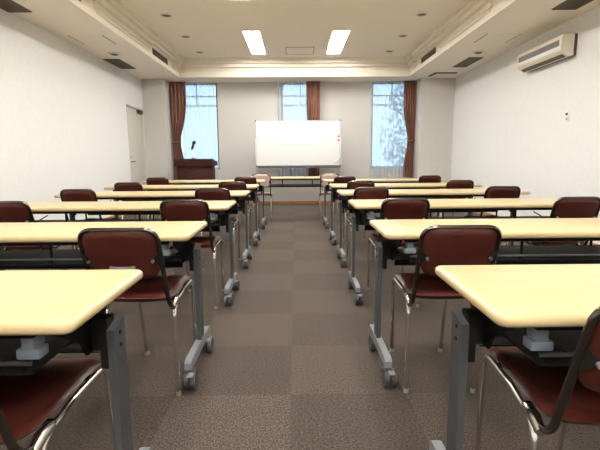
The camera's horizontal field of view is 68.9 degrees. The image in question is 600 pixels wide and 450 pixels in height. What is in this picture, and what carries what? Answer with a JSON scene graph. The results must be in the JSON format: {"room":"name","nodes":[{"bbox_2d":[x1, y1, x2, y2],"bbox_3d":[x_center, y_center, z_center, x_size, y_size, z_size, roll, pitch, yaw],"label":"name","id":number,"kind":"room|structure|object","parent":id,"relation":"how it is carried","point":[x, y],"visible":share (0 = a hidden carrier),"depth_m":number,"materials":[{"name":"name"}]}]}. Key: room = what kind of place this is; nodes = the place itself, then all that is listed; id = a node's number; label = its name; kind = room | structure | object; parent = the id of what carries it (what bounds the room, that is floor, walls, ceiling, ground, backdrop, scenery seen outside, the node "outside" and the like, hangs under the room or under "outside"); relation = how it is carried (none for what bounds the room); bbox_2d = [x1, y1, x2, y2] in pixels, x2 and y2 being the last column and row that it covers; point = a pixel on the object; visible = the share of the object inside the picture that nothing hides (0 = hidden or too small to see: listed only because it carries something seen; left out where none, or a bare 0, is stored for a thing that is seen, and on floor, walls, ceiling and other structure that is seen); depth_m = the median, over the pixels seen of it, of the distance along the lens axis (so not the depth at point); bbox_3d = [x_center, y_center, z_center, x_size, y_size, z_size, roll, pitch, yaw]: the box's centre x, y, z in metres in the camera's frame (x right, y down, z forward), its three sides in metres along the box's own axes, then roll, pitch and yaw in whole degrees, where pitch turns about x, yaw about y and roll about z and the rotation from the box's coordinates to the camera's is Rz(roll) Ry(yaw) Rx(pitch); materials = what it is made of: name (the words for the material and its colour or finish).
{"room":"classroom","nodes":[
{"label":"classroom","id":0,"kind":"room"},
{"bbox_2d":[0,8,146,219],"bbox_3d":[-3.390,-1.101,3.388,0.200,3.300,13.500,0,9,-1],"label":"wall","id":1,"kind":"structure","parent":0,"point":[63,113],"depth_m":5.96,"materials":[{"name":"paint"}]},
{"bbox_2d":[126,104,146,184],"bbox_3d":[-3.394,-1.358,9.014,0.179,2.100,0.900,0,9,-1],"label":"door","id":2,"kind":"structure","parent":1,"relation":"in","point":[135,123],"depth_m":9.03,"materials":[{"name":"beige"}]},
{"bbox_2d":[120,0,465,57],"bbox_3d":[-0.047,-2.610,2.887,5.200,0.250,12.900,0,9,-1],"label":"ceiling","id":3,"kind":"structure","parent":0,"point":[214,27],"depth_m":6.65,"materials":[{"name":"paint"}]},
{"bbox_2d":[160,13,171,17],"bbox_3d":[-1.901,-2.977,6.221,0.170,0.012,0.170,0,9,-1],"label":"recessed light","id":4,"kind":"object","parent":3,"relation":"in","point":[165,15],"visible":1,"depth_m":6.22,"materials":[{"name":"beige plastic"}]},
{"bbox_2d":[241,31,266,54],"bbox_3d":[-0.797,-3.263,7.788,0.310,0.075,1.600,0,9,-1],"label":"ceiling light","id":5,"kind":"object","parent":3,"relation":"attached to","point":[253,39],"visible":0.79,"depth_m":7.83,"materials":[{"name":"white plastic"}]},
{"bbox_2d":[285,47,314,54],"bbox_3d":[-0.003,-3.317,8.334,0.538,0.005,0.578,0,9,-1],"label":"access hatch","id":6,"kind":"object","parent":3,"relation":"attached to","point":[289,50],"visible":1,"depth_m":8.30,"materials":[{"name":"paint"}]},
{"bbox_2d":[325,30,350,53],"bbox_3d":[0.658,-3.274,7.801,0.310,0.075,1.600,0,9,-1],"label":"ceiling light","id":7,"kind":"object","parent":3,"relation":"attached to","point":[338,38],"visible":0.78,"depth_m":7.83,"materials":[{"name":"white plastic"}]},
{"bbox_2d":[416,12,427,16],"bbox_3d":[1.739,-3.006,6.255,0.170,0.012,0.170,0,9,-1],"label":"recessed light","id":8,"kind":"object","parent":3,"relation":"in","point":[422,14],"visible":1,"depth_m":6.25,"materials":[{"name":"beige plastic"}]},
{"bbox_2d":[141,78,454,200],"bbox_3d":[-0.021,-2.103,9.769,6.670,3.300,0.650,0,9,-1],"label":"wall","id":9,"kind":"structure","parent":0,"point":[240,104],"depth_m":9.78,"materials":[{"name":"white paint"}]},
{"bbox_2d":[215,83,219,170],"bbox_3d":[-2.321,-2.207,9.917,0.955,1.950,0.140,0,9,-1],"label":"window","id":10,"kind":"structure","parent":9,"relation":"in","point":[215,83],"depth_m":9.93,"materials":[{"name":"grey"}]},
{"bbox_2d":[238,201,348,203],"bbox_3d":[-0.009,-0.488,9.909,6.670,0.065,0.465,0,9,-1],"label":"baseboard","id":11,"kind":"structure","parent":9,"relation":"attached to","point":[250,202],"depth_m":10.12,"materials":[{"name":"orange wood"}]},
{"bbox_2d":[0,204,599,449],"bbox_3d":[0.057,0.563,3.603,7.070,0.100,13.750,0,9,-1],"label":"floor","id":12,"kind":"structure","parent":0,"point":[291,365],"depth_m":2.21,"materials":[{"name":"brown carpet"}]},
{"bbox_2d":[0,201,79,269],"bbox_3d":[-1.887,0.194,3.143,0.326,0.794,0.635,0,9,0],"label":"chair","id":13,"kind":"object","parent":12,"relation":"on","point":[10,211],"visible":0.34,"depth_m":2.81,"materials":[{"name":"brown leather"}]},
{"bbox_2d":[0,358,114,449],"bbox_3d":[-0.734,0.501,1.090,0.326,0.794,0.635,0,9,-1],"label":"chair","id":14,"kind":"object","parent":12,"relation":"on","point":[27,402],"visible":0.86,"depth_m":1.11,"materials":[{"name":"brown leather"}]},
{"bbox_2d":[0,269,152,449],"bbox_3d":[-1.363,0.533,1.140,1.805,0.724,0.480,0,9,-1],"label":"folding table","id":15,"kind":"object","parent":12,"relation":"on","point":[44,314],"visible":1,"depth_m":1.12,"materials":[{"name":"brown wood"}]},
{"bbox_2d":[60,189,117,269],"bbox_3d":[-1.973,0.030,4.215,0.326,0.794,0.635,-1,9,-1],"label":"chair","id":16,"kind":"object","parent":12,"relation":"on","point":[66,195],"visible":0.23,"depth_m":3.87,"materials":[{"name":"brown leather"}]},
{"bbox_2d":[0,221,213,389],"bbox_3d":[-1.384,0.378,2.151,1.805,0.724,0.480,0,9,-1],"label":"folding table","id":17,"kind":"object","parent":12,"relation":"on","point":[180,233],"visible":0.85,"depth_m":2.13,"materials":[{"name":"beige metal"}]},
{"bbox_2d":[0,200,239,305],"bbox_3d":[-1.395,0.205,3.280,1.805,0.724,0.480,0,9,-1],"label":"folding table","id":18,"kind":"object","parent":12,"relation":"on","point":[93,207],"visible":0.59,"depth_m":3.19,"materials":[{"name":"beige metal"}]},
{"bbox_2d":[114,182,157,218],"bbox_3d":[-1.950,-0.134,5.283,0.326,0.794,0.635,-1,9,-2],"label":"chair","id":19,"kind":"object","parent":12,"relation":"on","point":[119,186],"visible":0.24,"depth_m":4.93,"materials":[{"name":"brown leather"}]},
{"bbox_2d":[77,227,196,396],"bbox_3d":[-0.701,0.357,2.025,0.326,0.794,0.635,0,9,-1],"label":"chair","id":20,"kind":"object","parent":12,"relation":"on","point":[140,248],"visible":0.73,"depth_m":1.72,"materials":[{"name":"brown leather"}]},
{"bbox_2d":[54,190,252,269],"bbox_3d":[-1.406,0.041,4.352,1.805,0.724,0.480,0,9,-1],"label":"folding table","id":21,"kind":"object","parent":12,"relation":"on","point":[238,194],"visible":0.52,"depth_m":4.25,"materials":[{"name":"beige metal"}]},
{"bbox_2d":[146,177,168,218],"bbox_3d":[-2.022,-0.325,6.527,0.326,0.794,0.635,-1,9,-1],"label":"chair","id":22,"kind":"object","parent":12,"relation":"on","point":[151,180],"visible":0.2,"depth_m":6.17,"materials":[{"name":"brown leather"}]},
{"bbox_2d":[104,184,260,245],"bbox_3d":[-1.417,-0.123,5.420,1.805,0.724,0.480,0,9,-1],"label":"folding table","id":23,"kind":"object","parent":12,"relation":"on","point":[253,195],"visible":0.43,"depth_m":5.28,"materials":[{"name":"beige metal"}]},
{"bbox_2d":[159,199,224,308],"bbox_3d":[-0.749,0.184,3.154,0.326,0.794,0.635,-1,9,-1],"label":"chair","id":24,"kind":"object","parent":12,"relation":"on","point":[192,209],"visible":0.64,"depth_m":2.83,"materials":[{"name":"brown leather"}]},
{"bbox_2d":[174,159,217,184],"bbox_3d":[-2.145,-0.856,9.150,0.770,1.050,0.590,0,9,-1],"label":"lectern","id":25,"kind":"object","parent":12,"relation":"on","point":[187,169],"visible":0.38,"depth_m":8.85,"materials":[{"name":"brown wood"}]},
{"bbox_2d":[191,141,195,158],"bbox_3d":[-2.154,-1.525,8.863,0.121,0.363,0.089,4,10,26],"label":"microphone","id":26,"kind":"object","parent":25,"relation":"on","point":[193,142],"visible":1,"depth_m":8.83,"materials":[{"name":"black plastic"}]},
{"bbox_2d":[141,179,266,228],"bbox_3d":[-1.430,-0.314,6.665,1.805,0.724,0.480,0,9,-1],"label":"folding table","id":27,"kind":"object","parent":12,"relation":"on","point":[171,182],"visible":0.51,"depth_m":6.50,"materials":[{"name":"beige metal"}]},
{"bbox_2d":[195,188,240,270],"bbox_3d":[-0.773,0.020,4.226,0.326,0.794,0.635,0,9,1],"label":"chair","id":28,"kind":"object","parent":12,"relation":"on","point":[206,194],"visible":0.48,"depth_m":3.89,"materials":[{"name":"brown leather"}]},
{"bbox_2d":[218,181,251,247],"bbox_3d":[-0.766,-0.144,5.293,0.326,0.794,0.635,0,9,-1],"label":"chair","id":29,"kind":"object","parent":12,"relation":"on","point":[234,185],"visible":0.34,"depth_m":4.95,"materials":[{"name":"brown leather"}]},
{"bbox_2d":[234,177,259,229],"bbox_3d":[-0.775,-0.335,6.539,0.326,0.794,0.635,0,9,-1],"label":"chair","id":30,"kind":"object","parent":12,"relation":"on","point":[248,180],"visible":0.34,"depth_m":6.21,"materials":[{"name":"brown leather"}]},
{"bbox_2d":[252,174,271,220],"bbox_3d":[-0.641,-0.488,7.529,0.326,0.794,0.635,0,9,-1],"label":"chair","id":31,"kind":"object","parent":12,"relation":"on","point":[267,177],"visible":0.59,"depth_m":7.23,"materials":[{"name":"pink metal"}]},
{"bbox_2d":[255,119,341,205],"bbox_3d":[-0.035,-1.300,9.331,1.844,1.844,0.565,0,9,-1],"label":"whiteboard","id":32,"kind":"object","parent":12,"relation":"on","point":[289,143],"visible":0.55,"depth_m":9.26,"materials":[{"name":"white plastic"}]},
{"bbox_2d":[257,165,338,167],"bbox_3d":[-0.035,-1.240,9.306,1.740,0.055,0.092,0,9,-1],"label":"tray","id":33,"kind":"object","parent":32,"relation":"on","point":[259,166],"depth_m":9.32,"materials":[{"name":"grey plastic"}]},
{"bbox_2d":[248,176,348,217],"bbox_3d":[-0.041,-0.477,7.666,1.805,0.724,0.480,0,9,-1],"label":"folding table","id":34,"kind":"object","parent":12,"relation":"on","point":[312,178],"visible":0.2,"depth_m":7.49,"materials":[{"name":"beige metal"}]},
{"bbox_2d":[319,174,338,219],"bbox_3d":[0.488,-0.497,7.539,0.326,0.794,0.635,0,9,-1],"label":"chair","id":35,"kind":"object","parent":12,"relation":"on","point":[322,176],"visible":0.52,"depth_m":7.29,"materials":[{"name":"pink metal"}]},
{"bbox_2d":[333,176,355,229],"bbox_3d":[0.637,-0.346,6.552,0.326,0.794,0.635,0,9,-1],"label":"chair","id":36,"kind":"object","parent":12,"relation":"on","point":[338,179],"visible":0.25,"depth_m":6.21,"materials":[{"name":"brown leather"}]},
{"bbox_2d":[342,181,374,246],"bbox_3d":[0.693,-0.156,5.307,0.326,0.794,0.635,0,9,0],"label":"chair","id":37,"kind":"object","parent":12,"relation":"on","point":[351,185],"visible":0.31,"depth_m":4.96,"materials":[{"name":"brown leather"}]},
{"bbox_2d":[346,187,388,268],"bbox_3d":[0.633,0.009,4.239,0.326,0.794,0.635,-1,9,-1],"label":"chair","id":38,"kind":"object","parent":12,"relation":"on","point":[360,192],"visible":0.46,"depth_m":3.90,"materials":[{"name":"brown leather"}]},
{"bbox_2d":[323,178,445,228],"bbox_3d":[1.263,-0.336,6.690,1.805,0.724,0.480,0,9,-1],"label":"folding table","id":39,"kind":"object","parent":12,"relation":"on","point":[390,180],"visible":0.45,"depth_m":6.53,"materials":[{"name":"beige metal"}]},
{"bbox_2d":[367,198,429,307],"bbox_3d":[0.683,0.173,3.167,0.326,0.794,0.635,0,9,-1],"label":"chair","id":40,"kind":"object","parent":12,"relation":"on","point":[391,208],"visible":0.44,"depth_m":2.84,"materials":[{"name":"brown leather"}]},
{"bbox_2d":[329,183,481,245],"bbox_3d":[1.276,-0.145,5.444,1.805,0.724,0.480,0,9,-1],"label":"folding table","id":41,"kind":"object","parent":12,"relation":"on","point":[334,196],"visible":0.44,"depth_m":5.31,"materials":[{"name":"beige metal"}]},
{"bbox_2d":[418,175,440,216],"bbox_3d":[1.857,-0.356,6.563,0.326,0.794,0.635,0,9,1],"label":"chair","id":42,"kind":"object","parent":12,"relation":"on","point":[425,178],"visible":0.17,"depth_m":6.21,"materials":[{"name":"brown leather"}]},
{"bbox_2d":[337,189,529,267],"bbox_3d":[1.287,0.019,4.377,1.805,0.724,0.480,0,9,-1],"label":"folding table","id":43,"kind":"object","parent":12,"relation":"on","point":[343,203],"visible":0.48,"depth_m":4.23,"materials":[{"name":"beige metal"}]},
{"bbox_2d":[389,225,501,393],"bbox_3d":[0.630,0.346,2.037,0.326,0.794,0.635,0,9,1],"label":"chair","id":44,"kind":"object","parent":12,"relation":"on","point":[438,245],"visible":0.7,"depth_m":1.73,"materials":[{"name":"brown leather"}]},
{"bbox_2d":[431,180,473,216],"bbox_3d":[1.821,-0.165,5.317,0.326,0.794,0.635,-1,9,-1],"label":"chair","id":45,"kind":"object","parent":12,"relation":"on","point":[452,184],"visible":0.22,"depth_m":4.97,"materials":[{"name":"brown leather"}]},
{"bbox_2d":[348,198,583,304],"bbox_3d":[1.286,0.183,3.304,1.805,0.724,0.480,0,9,-1],"label":"folding table","id":46,"kind":"object","parent":12,"relation":"on","point":[372,205],"visible":0.47,"depth_m":3.19,"materials":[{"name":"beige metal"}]},
{"bbox_2d":[368,218,599,386],"bbox_3d":[1.276,0.357,2.175,1.805,0.724,0.480,0,9,-1],"label":"folding table","id":47,"kind":"object","parent":12,"relation":"on","point":[394,231],"visible":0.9,"depth_m":2.13,"materials":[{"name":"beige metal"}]},
{"bbox_2d":[464,186,520,245],"bbox_3d":[1.818,-0.001,4.249,0.326,0.794,0.635,0,9,0],"label":"chair","id":48,"kind":"object","parent":12,"relation":"on","point":[492,191],"visible":0.34,"depth_m":3.90,"materials":[{"name":"brown leather"}]},
{"bbox_2d":[429,264,599,449],"bbox_3d":[1.318,0.509,1.179,1.805,0.724,0.480,0,9,-1],"label":"folding table","id":49,"kind":"object","parent":12,"relation":"on","point":[541,310],"visible":0.93,"depth_m":1.14,"materials":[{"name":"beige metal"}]},
{"bbox_2d":[475,306,599,449],"bbox_3d":[0.719,0.483,1.145,0.326,0.794,0.635,0,9,4],"label":"chair","id":50,"kind":"object","parent":12,"relation":"on","point":[570,394],"visible":0.92,"depth_m":1.06,"materials":[{"name":"brown leather"}]},
{"bbox_2d":[508,196,599,264],"bbox_3d":[1.798,0.164,3.177,0.326,0.794,0.635,-1,9,-2],"label":"chair","id":51,"kind":"object","parent":12,"relation":"on","point":[589,206],"visible":0.47,"depth_m":2.84,"materials":[{"name":"brown leather"}]},
{"bbox_2d":[12,0,599,82],"bbox_3d":[0.036,-2.473,3.213,6.670,0.580,13.500,0,9,-1],"label":"ceiling beam","id":52,"kind":"structure","parent":0,"point":[530,19],"depth_m":6.14,"materials":[{"name":"paint"}]},
{"bbox_2d":[0,0,31,12],"bbox_3d":[-3.181,-2.362,4.572,0.270,0.010,0.820,0,9,-1],"label":"ceiling vent","id":53,"kind":"object","parent":52,"relation":"attached to","point":[10,6],"visible":1,"depth_m":4.82,"materials":[{"name":"grey metal"}]},
{"bbox_2d":[68,35,115,43],"bbox_3d":[-2.922,-2.612,6.176,0.468,0.005,0.460,0,9,-1],"label":"access hatch","id":54,"kind":"object","parent":52,"relation":"attached to","point":[84,39],"visible":1,"depth_m":6.14,"materials":[{"name":"paint"}]},
{"bbox_2d":[108,52,120,55],"bbox_3d":[-2.956,-2.721,6.968,0.200,0.030,0.200,0,9,-1],"label":"smoke detector","id":55,"kind":"object","parent":52,"relation":"attached to","point":[109,53],"visible":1,"depth_m":6.92,"materials":[{"name":"beige plastic"}]},
{"bbox_2d":[103,59,135,68],"bbox_3d":[-3.184,-2.850,7.750,0.270,0.010,0.790,0,9,-1],"label":"ceiling vent","id":56,"kind":"object","parent":52,"relation":"attached to","point":[119,63],"visible":1,"depth_m":7.69,"materials":[{"name":"grey metal"}]},
{"bbox_2d":[152,48,167,64],"bbox_3d":[-2.500,-2.999,7.836,0.012,0.124,0.850,0,9,-1],"label":"vent","id":57,"kind":"object","parent":52,"relation":"attached to","point":[157,54],"visible":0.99,"depth_m":7.80,"materials":[{"name":"grey metal"}]},
{"bbox_2d":[169,82,185,179],"bbox_3d":[-2.676,-1.956,9.719,0.366,2.360,0.132,0,9,-1],"label":"drape","id":58,"kind":"object","parent":52,"relation":"hanging from","point":[177,90],"visible":0.71,"depth_m":9.64,"materials":[{"name":"brown fabric"}]},
{"bbox_2d":[183,82,217,172],"bbox_3d":[-2.247,-2.161,9.793,0.820,1.997,0.051,0,9,-1],"label":"sheer curtain","id":59,"kind":"object","parent":52,"relation":"hanging from","point":[200,124],"visible":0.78,"depth_m":9.77,"materials":[{"name":"white fabric"}]},
{"bbox_2d":[275,82,307,176],"bbox_3d":[-0.117,-2.119,9.821,0.860,2.117,0.051,0,9,-1],"label":"sheer curtain","id":60,"kind":"object","parent":52,"relation":"hanging from","point":[291,96],"visible":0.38,"depth_m":9.74,"materials":[{"name":"white fabric"}]},
{"bbox_2d":[67,0,516,76],"bbox_3d":[-0.044,-2.297,2.824,4.820,0.350,12.679,0,9,-1],"label":"trim","id":61,"kind":"structure","parent":52,"relation":"attached to","point":[114,15],"depth_m":6.25,"materials":[{"name":"beige paint"}]},
{"bbox_2d":[179,57,409,77],"bbox_3d":[-0.108,-3.247,9.016,4.820,0.350,0.150,0,9,-1],"label":"trim","id":62,"kind":"structure","parent":52,"relation":"attached to","point":[366,63],"depth_m":9.03,"materials":[{"name":"beige paint"}]},
{"bbox_2d":[306,81,319,175],"bbox_3d":[0.297,-2.104,9.727,0.308,2.110,0.132,0,9,-1],"label":"drape","id":63,"kind":"object","parent":52,"relation":"hanging from","point":[312,87],"visible":0.45,"depth_m":9.64,"materials":[{"name":"brown fabric"}]},
{"bbox_2d":[369,81,406,176],"bbox_3d":[2.046,-2.137,9.841,0.995,2.117,0.051,0,9,-1],"label":"sheer curtain","id":64,"kind":"object","parent":52,"relation":"hanging from","point":[388,133],"visible":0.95,"depth_m":9.84,"materials":[{"name":"white fabric"}]},
{"bbox_2d":[403,80,416,176],"bbox_3d":[2.433,-2.121,9.746,0.280,2.110,0.132,0,9,-1],"label":"drape","id":65,"kind":"object","parent":52,"relation":"hanging from","point":[410,87],"visible":1,"depth_m":9.72,"materials":[{"name":"brown fabric"}]},
{"bbox_2d":[421,47,435,63],"bbox_3d":[2.308,-3.038,7.879,0.012,0.124,0.850,0,9,-1],"label":"vent","id":66,"kind":"object","parent":52,"relation":"attached to","point":[433,51],"visible":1,"depth_m":7.84,"materials":[{"name":"grey metal"}]},
{"bbox_2d":[427,72,457,76],"bbox_3d":[2.904,-3.070,8.928,0.480,0.012,0.420,0,9,-1],"label":"slot vent","id":67,"kind":"object","parent":52,"relation":"attached to","point":[435,72],"visible":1,"depth_m":8.81,"materials":[{"name":"black plastic"}]},
{"bbox_2d":[453,57,483,66],"bbox_3d":[2.986,-2.900,7.806,0.250,0.010,0.790,0,9,-1],"label":"ceiling vent","id":68,"kind":"object","parent":52,"relation":"attached to","point":[470,60],"visible":1,"depth_m":7.72,"materials":[{"name":"grey metal"}]},
{"bbox_2d":[472,50,484,53],"bbox_3d":[2.864,-2.768,7.021,0.200,0.030,0.200,0,9,-1],"label":"smoke detector","id":69,"kind":"object","parent":52,"relation":"attached to","point":[476,51],"visible":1,"depth_m":6.97,"materials":[{"name":"beige plastic"}]},
{"bbox_2d":[474,34,519,42],"bbox_3d":[2.802,-2.659,6.228,0.468,0.005,0.460,0,9,-1],"label":"access hatch","id":70,"kind":"object","parent":52,"relation":"attached to","point":[488,38],"visible":1,"depth_m":6.23,"materials":[{"name":"paint"}]},
{"bbox_2d":[552,0,593,9],"bbox_3d":[3.029,-2.411,4.619,0.280,0.010,0.800,0,9,-1],"label":"ceiling vent","id":71,"kind":"object","parent":52,"relation":"attached to","point":[568,4],"visible":1,"depth_m":4.85,"materials":[{"name":"grey metal"}]},
{"bbox_2d":[451,5,599,244],"bbox_3d":[3.479,-1.157,3.450,0.200,3.300,13.500,0,9,-1],"label":"wall","id":72,"kind":"structure","parent":0,"point":[510,128],"depth_m":6.23,"materials":[{"name":"paint"}]},
{"bbox_2d":[474,212,598,244],"bbox_3d":[3.386,0.493,3.366,0.015,0.065,12.835,0,9,-1],"label":"baseboard","id":73,"kind":"structure","parent":72,"relation":"attached to","point":[484,213],"depth_m":7.73,"materials":[{"name":"orange wood"}]},
{"bbox_2d":[517,33,577,72],"bbox_3d":[3.251,-2.267,5.827,0.196,0.273,1.080,0,9,-1],"label":"air conditioner","id":74,"kind":"object","parent":72,"relation":"attached to","point":[564,46],"visible":1,"depth_m":5.60,"materials":[{"name":"beige plastic"}]},
{"bbox_2d":[518,40,558,62],"bbox_3d":[3.158,-2.300,5.821,0.010,0.075,0.980,0,9,-1],"label":"grille","id":75,"kind":"object","parent":74,"relation":"attached to","point":[553,45],"depth_m":5.78,"materials":[{"name":"grey plastic"}]},
{"bbox_2d":[565,110,569,121],"bbox_3d":[3.349,-1.368,5.491,0.020,0.140,0.080,0,9,-1],"label":"wall switch","id":76,"kind":"object","parent":72,"relation":"attached to","point":[567,113],"visible":1,"depth_m":5.48,"materials":[{"name":"white plastic"}]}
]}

